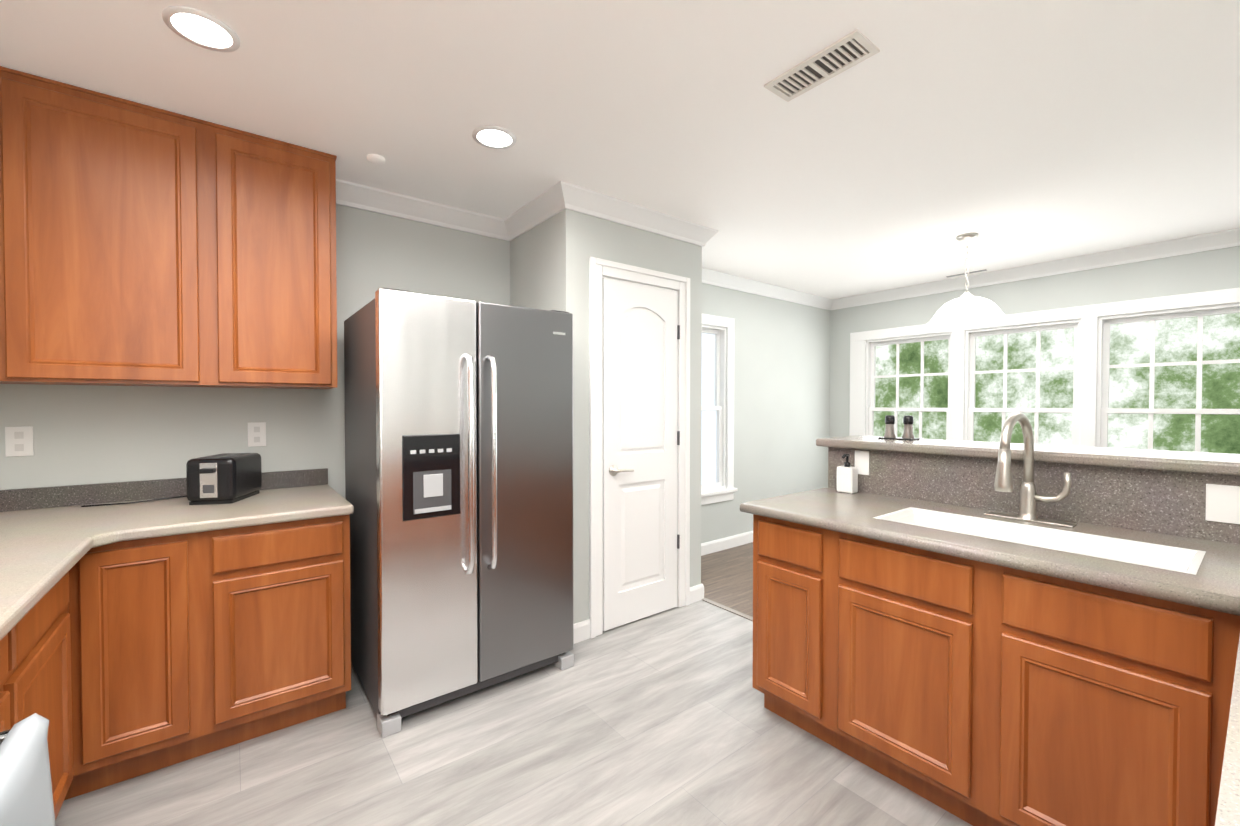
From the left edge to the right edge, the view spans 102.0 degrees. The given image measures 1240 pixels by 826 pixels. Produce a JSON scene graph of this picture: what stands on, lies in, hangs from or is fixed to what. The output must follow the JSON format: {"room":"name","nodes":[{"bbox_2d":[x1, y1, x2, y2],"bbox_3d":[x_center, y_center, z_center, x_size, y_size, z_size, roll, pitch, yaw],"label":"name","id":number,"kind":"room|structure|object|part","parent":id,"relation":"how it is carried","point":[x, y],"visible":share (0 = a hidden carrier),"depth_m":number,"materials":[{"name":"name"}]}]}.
{"room":"kitchen","nodes":[
{"label":"kitchen","id":0,"kind":"room"},
{"bbox_2d":[0,204,829,542],"bbox_3d":[-0.163,0.015,3.829,6.600,2.520,0.100,-1,1,-38],"label":"wall","id":1,"kind":"structure","parent":0,"point":[96,434],"depth_m":2.76,"materials":[{"name":"paint"}]},
{"bbox_2d":[5,426,33,456],"bbox_3d":[-2.416,0.114,2.020,0.074,0.120,0.007,-1,1,-38],"label":"electrical outlet plate","id":2,"kind":"object","parent":1,"relation":"attached to","point":[11,442],"depth_m":2.02,"materials":[{"name":"white plastic"}]},
{"bbox_3d":[-2.414,0.089,2.018,0.024,0.028,0.002,-1,1,-38],"label":"back electrical outlet","id":3,"kind":"part","parent":2,"relation":"part of","materials":[{"name":"white plastic"}]},
{"bbox_3d":[-2.414,0.139,2.019,0.024,0.028,0.002,-1,1,-38],"label":"back electrical outlet","id":4,"kind":"part","parent":2,"relation":"part of","materials":[{"name":"white plastic"}]},
{"bbox_2d":[0,66,211,386],"bbox_3d":[-2.056,-0.665,2.053,0.583,1.096,0.368,-1,1,-38],"label":"upper cabinet","id":5,"kind":"object","parent":1,"relation":"attached to","point":[143,245],"depth_m":1.90,"materials":[{"name":"brown wood"}]},
{"bbox_2d":[0,468,327,511],"bbox_3d":[-0.990,0.366,0.810,1.384,0.084,3.666,-1,1,-38],"label":"backsplash","id":6,"kind":"structure","parent":1,"relation":"attached to","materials":[{"name":"stone"}]},
{"bbox_2d":[248,422,265,446],"bbox_3d":[-1.802,0.106,2.494,0.074,0.120,0.007,-1,1,-38],"label":"electrical outlet plate","id":7,"kind":"object","parent":1,"relation":"attached to","point":[256,430],"depth_m":2.49,"materials":[{"name":"white plastic"}]},
{"bbox_3d":[-1.802,0.132,2.492,0.024,0.028,0.002,-1,1,-38],"label":"back electrical outlet","id":8,"kind":"part","parent":7,"relation":"part of","materials":[{"name":"white plastic"}]},
{"bbox_3d":[-1.802,0.082,2.491,0.024,0.028,0.002,-1,1,-38],"label":"back electrical outlet","id":9,"kind":"part","parent":7,"relation":"part of","materials":[{"name":"white plastic"}]},
{"bbox_2d":[212,123,336,388],"bbox_3d":[-1.638,-0.670,2.377,0.474,1.096,0.368,-1,1,-38],"label":"upper cabinet","id":10,"kind":"object","parent":1,"relation":"attached to","point":[274,279],"depth_m":2.23,"materials":[{"name":"brown wood"}]},
{"bbox_2d":[336,179,511,240],"bbox_3d":[-1.635,-1.172,2.559,2.360,0.104,0.078,-1,1,-38],"label":"crown molding","id":11,"kind":"structure","parent":1,"relation":"attached to","point":[349,194],"depth_m":2.91,"materials":[{"name":"white wood"}]},
{"bbox_2d":[701,314,737,504],"bbox_3d":[0.676,-0.029,4.444,0.960,1.690,0.148,-1,1,-38],"label":"window","id":12,"kind":"structure","parent":1,"relation":"in","point":[719,407],"depth_m":4.65,"materials":[{"name":"white wood"}]},
{"bbox_2d":[701,531,752,555],"bbox_3d":[1.253,1.206,4.870,2.830,0.104,0.016,-1,1,-38],"label":"baseboard","id":13,"kind":"structure","parent":1,"relation":"attached to","point":[717,545],"depth_m":4.65,"materials":[{"name":"white wood"}]},
{"bbox_2d":[702,268,831,309],"bbox_3d":[1.248,-1.207,4.789,2.770,0.104,0.078,-1,1,-38],"label":"crown molding","id":14,"kind":"structure","parent":1,"relation":"attached to","point":[712,277],"depth_m":4.89,"materials":[{"name":"white wood"}]},
{"bbox_2d":[55,542,971,825],"bbox_3d":[1.006,1.339,2.339,6.600,0.080,3.920,-1,1,-38],"label":"floor","id":15,"kind":"structure","parent":0,"point":[665,718],"depth_m":1.88,"materials":[{"name":"wood"}]},
{"bbox_2d":[0,692,23,731],"bbox_3d":[-1.477,0.886,0.785,0.573,0.873,0.550,-1,1,-38],"label":"base cabinet","id":16,"kind":"object","parent":15,"relation":"on","point":[11,707],"depth_m":1.19,"materials":[{"name":"brown wood"}]},
{"bbox_2d":[0,713,55,825],"bbox_3d":[-0.987,0.771,0.321,0.750,1.080,0.760,-1,1,-38],"label":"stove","id":17,"kind":"object","parent":15,"relation":"on","point":[26,796],"visible":1,"depth_m":0.71,"materials":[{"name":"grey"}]},
{"bbox_3d":[-0.747,0.508,0.522,0.072,0.032,0.692,-1,1,-38],"label":"handle","id":18,"kind":"part","parent":17,"relation":"part of","materials":[{"name":"silver metal"}]},
{"bbox_2d":[24,680,83,819],"bbox_3d":[-1.833,0.879,1.246,0.573,0.873,0.615,-1,1,-38],"label":"base cabinet","id":19,"kind":"object","parent":15,"relation":"on","point":[62,705],"depth_m":1.54,"materials":[{"name":"brown wood"}]},
{"bbox_2d":[84,648,207,791],"bbox_3d":[-1.867,0.867,2.020,0.306,0.873,0.691,-1,1,-38],"label":"base cabinet","id":20,"kind":"object","parent":15,"relation":"on","point":[145,718],"depth_m":1.77,"materials":[{"name":"brown wood"}]},
{"bbox_2d":[208,616,350,752],"bbox_3d":[-1.551,0.863,2.264,0.492,0.873,0.691,-1,1,-38],"label":"base cabinet","id":21,"kind":"object","parent":15,"relation":"on","point":[263,685],"depth_m":2.00,"materials":[{"name":"brown wood"}]},
{"bbox_2d":[0,484,353,695],"bbox_3d":[-1.545,0.418,1.535,1.390,0.040,1.841,-1,1,-38],"label":"countertop","id":22,"kind":"structure","parent":21,"relation":"on","point":[93,590],"depth_m":1.80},
{"bbox_2d":[81,453,261,506],"bbox_3d":[-1.907,0.289,2.158,0.603,0.196,0.339,-1,1,-38],"label":"toaster","id":23,"kind":"object","parent":22,"relation":"on","point":[226,478],"visible":1,"depth_m":2.13,"materials":[{"name":"black plastic"}]},
{"bbox_3d":[-2.043,0.374,2.220,0.463,0.022,0.077,-1,1,-38],"label":"cord","id":24,"kind":"part","parent":23,"relation":"part of","materials":[{"name":"black plastic"}]},
{"bbox_3d":[-1.729,0.243,2.102,0.049,0.020,0.035,-1,1,-38],"label":"lever","id":25,"kind":"part","parent":23,"relation":"part of","materials":[{"name":"black plastic"}]},
{"bbox_3d":[-1.731,0.320,2.111,0.037,0.035,0.018,-1,1,-38],"label":"knob","id":26,"kind":"part","parent":23,"relation":"part of","materials":[{"name":"grey plastic"}]},
{"bbox_3d":[-1.732,0.284,2.116,0.059,0.147,0.030,-1,1,-38],"label":"panel","id":27,"kind":"part","parent":23,"relation":"part of","materials":[{"name":"silver metal"}]},
{"bbox_2d":[344,288,573,737],"bbox_3d":[-0.819,0.392,2.567,0.910,1.806,0.864,-1,1,-38],"label":"fridge","id":28,"kind":"object","parent":15,"relation":"on","point":[459,455],"visible":1,"depth_m":2.22,"materials":[{"name":"grey metal"}]},
{"bbox_3d":[-0.815,0.360,2.146,0.402,1.715,0.066,-1,1,-38],"label":"door","id":29,"kind":"part","parent":28,"relation":"part of","materials":[{"name":"silver metal"}]},
{"bbox_3d":[-0.791,0.266,2.117,0.237,0.350,0.006,-1,1,-38],"label":"panel","id":30,"kind":"part","parent":28,"relation":"part of","materials":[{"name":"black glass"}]},
{"bbox_3d":[-0.657,0.226,2.186,0.025,0.974,0.068,-1,1,-38],"label":"handle","id":31,"kind":"part","parent":28,"relation":"part of","materials":[{"name":"silver metal"}]},
{"bbox_3d":[-0.573,0.225,2.251,0.025,0.974,0.068,-1,1,-38],"label":"handle","id":32,"kind":"part","parent":28,"relation":"part of","materials":[{"name":"silver metal"}]},
{"bbox_3d":[-0.452,0.355,2.426,0.500,1.715,0.066,-1,1,-38],"label":"door","id":33,"kind":"part","parent":28,"relation":"part of","materials":[{"name":"silver metal"}]},
{"bbox_2d":[702,597,752,620],"bbox_3d":[0.877,1.285,3.060,0.040,0.006,1.020,-1,1,-38],"label":"threshold","id":34,"kind":"object","parent":15,"relation":"on","point":[736,612],"depth_m":3.27,"materials":[{"name":"beige wood"}]},
{"bbox_2d":[740,444,1239,825],"bbox_3d":[0.665,0.757,1.001,2.865,1.124,2.025,-1,1,-38],"label":"kitchen island","id":35,"kind":"object","parent":15,"relation":"on","point":[1004,631],"depth_m":1.55,"materials":[{"name":"brown wood"}]},
{"bbox_2d":[837,454,857,493],"bbox_3d":[1.092,0.289,2.421,0.073,0.188,0.080,-1,1,-38],"label":"soap dispenser","id":36,"kind":"object","parent":35,"relation":"on","point":[847,477],"visible":1,"depth_m":2.40,"materials":[{"name":"white plastic"}]},
{"bbox_2d":[816,436,1239,471],"bbox_3d":[1.799,0.161,1.890,0.430,0.039,2.060,-1,1,-38],"label":"island countertop","id":37,"kind":"structure","parent":35,"relation":"on","point":[1226,462],"depth_m":1.85,"materials":[{"name":"grey stone"}]},
{"bbox_2d":[878,415,919,439],"bbox_3d":[1.400,0.071,2.520,0.110,0.118,0.155,-1,1,-38],"label":"grinders","id":38,"kind":"object","parent":37,"relation":"on","point":[908,422],"visible":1,"depth_m":2.50,"materials":[{"name":"clear glass"}]},
{"bbox_3d":[1.365,0.092,2.541,0.054,0.075,0.054,-1,1,-38],"label":"glass","id":39,"kind":"part","parent":38,"relation":"part of","materials":[{"name":"grey"}]},
{"bbox_3d":[1.435,0.093,2.500,0.054,0.075,0.054,-1,1,-38],"label":"glass","id":40,"kind":"part","parent":38,"relation":"part of","materials":[{"name":"grey"}]},
{"bbox_2d":[878,437,919,439],"bbox_3d":[1.400,0.127,2.521,0.110,0.006,0.155,-1,1,-38],"label":"tray","id":41,"kind":"object","parent":37,"relation":"on","point":[896,438],"depth_m":2.48,"materials":[{"name":"black plastic"}]},
{"bbox_2d":[874,507,1205,574],"bbox_3d":[1.312,0.495,1.659,0.324,0.202,0.794,-1,1,-38],"label":"sink","id":42,"kind":"object","parent":35,"relation":"in","point":[1180,560],"depth_m":1.65,"materials":[{"name":"white ceramic"}]},
{"bbox_2d":[510,214,556,309],"bbox_3d":[-0.502,0.026,3.124,0.100,2.520,0.600,-1,1,-38],"label":"wall","id":43,"kind":"structure","parent":0,"point":[533,267],"depth_m":3.04,"materials":[{"name":"paint"}]},
{"bbox_2d":[504,190,560,239],"bbox_3d":[-0.518,-1.179,2.979,0.078,0.104,0.600,-1,1,-38],"label":"crown molding","id":44,"kind":"structure","parent":43,"relation":"attached to","point":[535,212],"depth_m":3.01,"materials":[{"name":"white wood"}]},
{"bbox_2d":[0,0,1239,298],"bbox_3d":[1.006,-1.260,2.298,6.600,0.080,3.920,-1,1,-38],"label":"ceiling","id":45,"kind":"structure","parent":0,"point":[1018,132],"depth_m":1.99,"materials":[{"name":"white paint"}]},
{"bbox_2d":[162,5,239,51],"bbox_3d":[-1.315,-1.205,1.582,0.189,0.007,0.189,-1,1,-44],"label":"recessed light","id":46,"kind":"object","parent":45,"relation":"in","point":[202,29],"depth_m":1.58,"materials":[{"name":"white plastic"}]},
{"bbox_3d":[-1.315,-1.205,1.582,0.190,0.008,0.190,-1,1,-38],"label":"trim","id":47,"kind":"part","parent":46,"relation":"part of","materials":[{"name":"white"}]},
{"bbox_2d":[367,154,384,164],"bbox_3d":[-1.168,-1.211,2.404,0.080,0.022,0.080,-1,1,-38],"label":"smoke detector","id":48,"kind":"object","parent":45,"relation":"attached to","point":[376,159],"visible":0.98,"depth_m":2.39,"materials":[{"name":"white plastic"}]},
{"bbox_2d":[472,125,516,148],"bbox_3d":[-0.555,-1.215,2.220,0.189,0.007,0.189,-1,1,-44],"label":"recessed light","id":49,"kind":"object","parent":45,"relation":"in","point":[489,136],"depth_m":2.22,"materials":[{"name":"white plastic"}]},
{"bbox_3d":[-0.554,-1.215,2.220,0.190,0.008,0.190,-1,1,-38],"label":"trim","id":50,"kind":"part","parent":49,"relation":"part of","materials":[{"name":"white metal"}]},
{"bbox_2d":[764,29,879,101],"bbox_3d":[0.698,-1.208,1.764,0.150,0.008,0.350,-1,1,-38],"label":"ceiling vent","id":51,"kind":"object","parent":45,"relation":"in","point":[849,50],"visible":1,"depth_m":1.74,"materials":[{"name":"white metal"}]},
{"bbox_2d":[946,269,986,277],"bbox_3d":[3.110,-1.253,4.513,0.036,0.004,0.310,-1,1,-38],"label":"ceiling air vent slot","id":52,"kind":"object","parent":45,"relation":"attached to","point":[966,273],"visible":0.86,"depth_m":4.50,"materials":[{"name":"grey metal"}]},
{"bbox_2d":[926,233,1008,327],"bbox_3d":[2.430,-0.938,3.518,0.480,0.604,0.480,-1,1,-38],"label":"pendant light","id":53,"kind":"object","parent":45,"relation":"hanging from","point":[966,309],"visible":1,"depth_m":3.46,"materials":[{"name":"white glass"}]},
{"bbox_3d":[2.430,-0.723,3.522,0.480,0.174,0.480,-1,1,-38],"label":"lamp shade","id":54,"kind":"part","parent":53,"relation":"part of","materials":[{"name":"white glass"}]},
{"bbox_2d":[557,209,701,623],"bbox_3d":[0.099,0.026,3.147,1.080,2.520,0.100,-1,1,-38],"label":"wall","id":55,"kind":"structure","parent":0,"point":[582,238],"depth_m":2.87,"materials":[{"name":"paint"}]},
{"bbox_2d":[573,619,589,643],"bbox_3d":[-0.233,1.238,2.836,0.149,0.104,0.016,-1,1,-38],"label":"baseboard","id":56,"kind":"structure","parent":55,"relation":"attached to","point":[581,631],"depth_m":2.84,"materials":[{"name":"white wood"}]},
{"bbox_2d":[548,181,717,246],"bbox_3d":[0.154,-1.180,3.057,1.236,0.104,0.078,-1,1,-38],"label":"crown molding","id":57,"kind":"structure","parent":55,"relation":"attached to","point":[558,197],"depth_m":2.95,"materials":[{"name":"white wood"}]},
{"bbox_2d":[589,257,689,638],"bbox_3d":[0.112,0.199,3.142,0.798,2.174,0.128,-1,1,-38],"label":"door frame","id":58,"kind":"structure","parent":55,"relation":"attached to","point":[599,268],"depth_m":2.94,"materials":[{"name":"white wood"}]},
{"bbox_2d":[602,279,679,630],"bbox_3d":[0.153,0.246,3.101,0.602,2.057,0.091,-1,1,-38],"label":"pantry door","id":59,"kind":"structure","parent":55,"relation":"in","point":[639,359],"depth_m":3.09,"materials":[{"name":"white wood"}]},
{"bbox_3d":[-0.026,0.339,2.948,0.064,0.064,0.045,-1,1,-38],"label":"knob","id":60,"kind":"part","parent":59,"relation":"part of","materials":[{"name":"silver metal"}]},
{"bbox_3d":[0.031,0.340,2.966,0.118,0.019,0.025,-1,1,-38],"label":"handle","id":61,"kind":"part","parent":59,"relation":"part of","materials":[{"name":"silver metal"}]},
{"bbox_3d":[0.136,0.214,3.110,0.318,1.662,0.008,-1,1,-38],"label":"panel","id":62,"kind":"part","parent":59,"relation":"part of","materials":[{"name":"white wood"}]},
{"bbox_3d":[0.382,0.159,3.286,0.012,1.460,0.014,-1,1,-38],"label":"pantry door hinge","id":63,"kind":"part","parent":59,"relation":"part of","materials":[{"name":"silver metal"}]},
{"bbox_2d":[690,583,703,600],"bbox_3d":[0.355,1.225,3.714,0.036,0.104,0.686,-1,1,-38],"label":"baseboard","id":64,"kind":"structure","parent":55,"relation":"attached to","point":[697,591],"depth_m":3.41,"materials":[{"name":"white wood"}]},
{"bbox_2d":[830,246,1239,437],"bbox_3d":[3.607,0.008,4.266,0.100,2.520,3.820,-1,1,-38],"label":"wall","id":65,"kind":"structure","parent":0,"point":[1212,270],"depth_m":4.19,"materials":[{"name":"paint"}]},
{"bbox_2d":[866,332,951,439],"bbox_3d":[2.943,-0.035,5.125,0.096,1.480,0.822,-1,1,-38],"label":"window","id":66,"kind":"structure","parent":65,"relation":"in","point":[871,345],"depth_m":5.20,"materials":[{"name":"white wood"}]},
{"bbox_2d":[964,319,1081,445],"bbox_3d":[3.504,-0.024,4.399,0.096,1.480,0.812,-1,1,-38],"label":"window","id":67,"kind":"structure","parent":65,"relation":"in","point":[971,372],"depth_m":4.36,"materials":[{"name":"white wood"}]},
{"bbox_2d":[832,228,1239,309],"bbox_3d":[3.479,-1.199,4.268,0.078,0.104,3.630,-1,1,-38],"label":"crown molding","id":68,"kind":"structure","parent":65,"relation":"attached to","point":[1226,238],"depth_m":4.10,"materials":[{"name":"white wood"}]},
{"bbox_2d":[849,288,1239,451],"bbox_3d":[3.462,-0.019,4.411,0.148,1.690,2.967,-1,1,-38],"label":"window","id":69,"kind":"structure","parent":65,"relation":"in","point":[1104,366],"depth_m":3.97,"materials":[{"name":"white wood"}]},
{"label":"outside","id":70,"kind":"structure","parent":0,"visible":0},
{"bbox_2d":[701,333,715,483],"bbox_3d":[-1.944,-1.252,5.541,11.700,7.000,0.020,-1,1,-38],"label":"sky","id":71,"kind":"structure","parent":70,"point":[708,446],"depth_m":8.16,"materials":[{"name":"white"}]},
{"bbox_2d":[874,313,1239,453],"bbox_3d":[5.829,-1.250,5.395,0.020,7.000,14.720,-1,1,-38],"label":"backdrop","id":72,"kind":"structure","parent":70,"point":[1175,341],"depth_m":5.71,"materials":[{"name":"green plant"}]}
]}

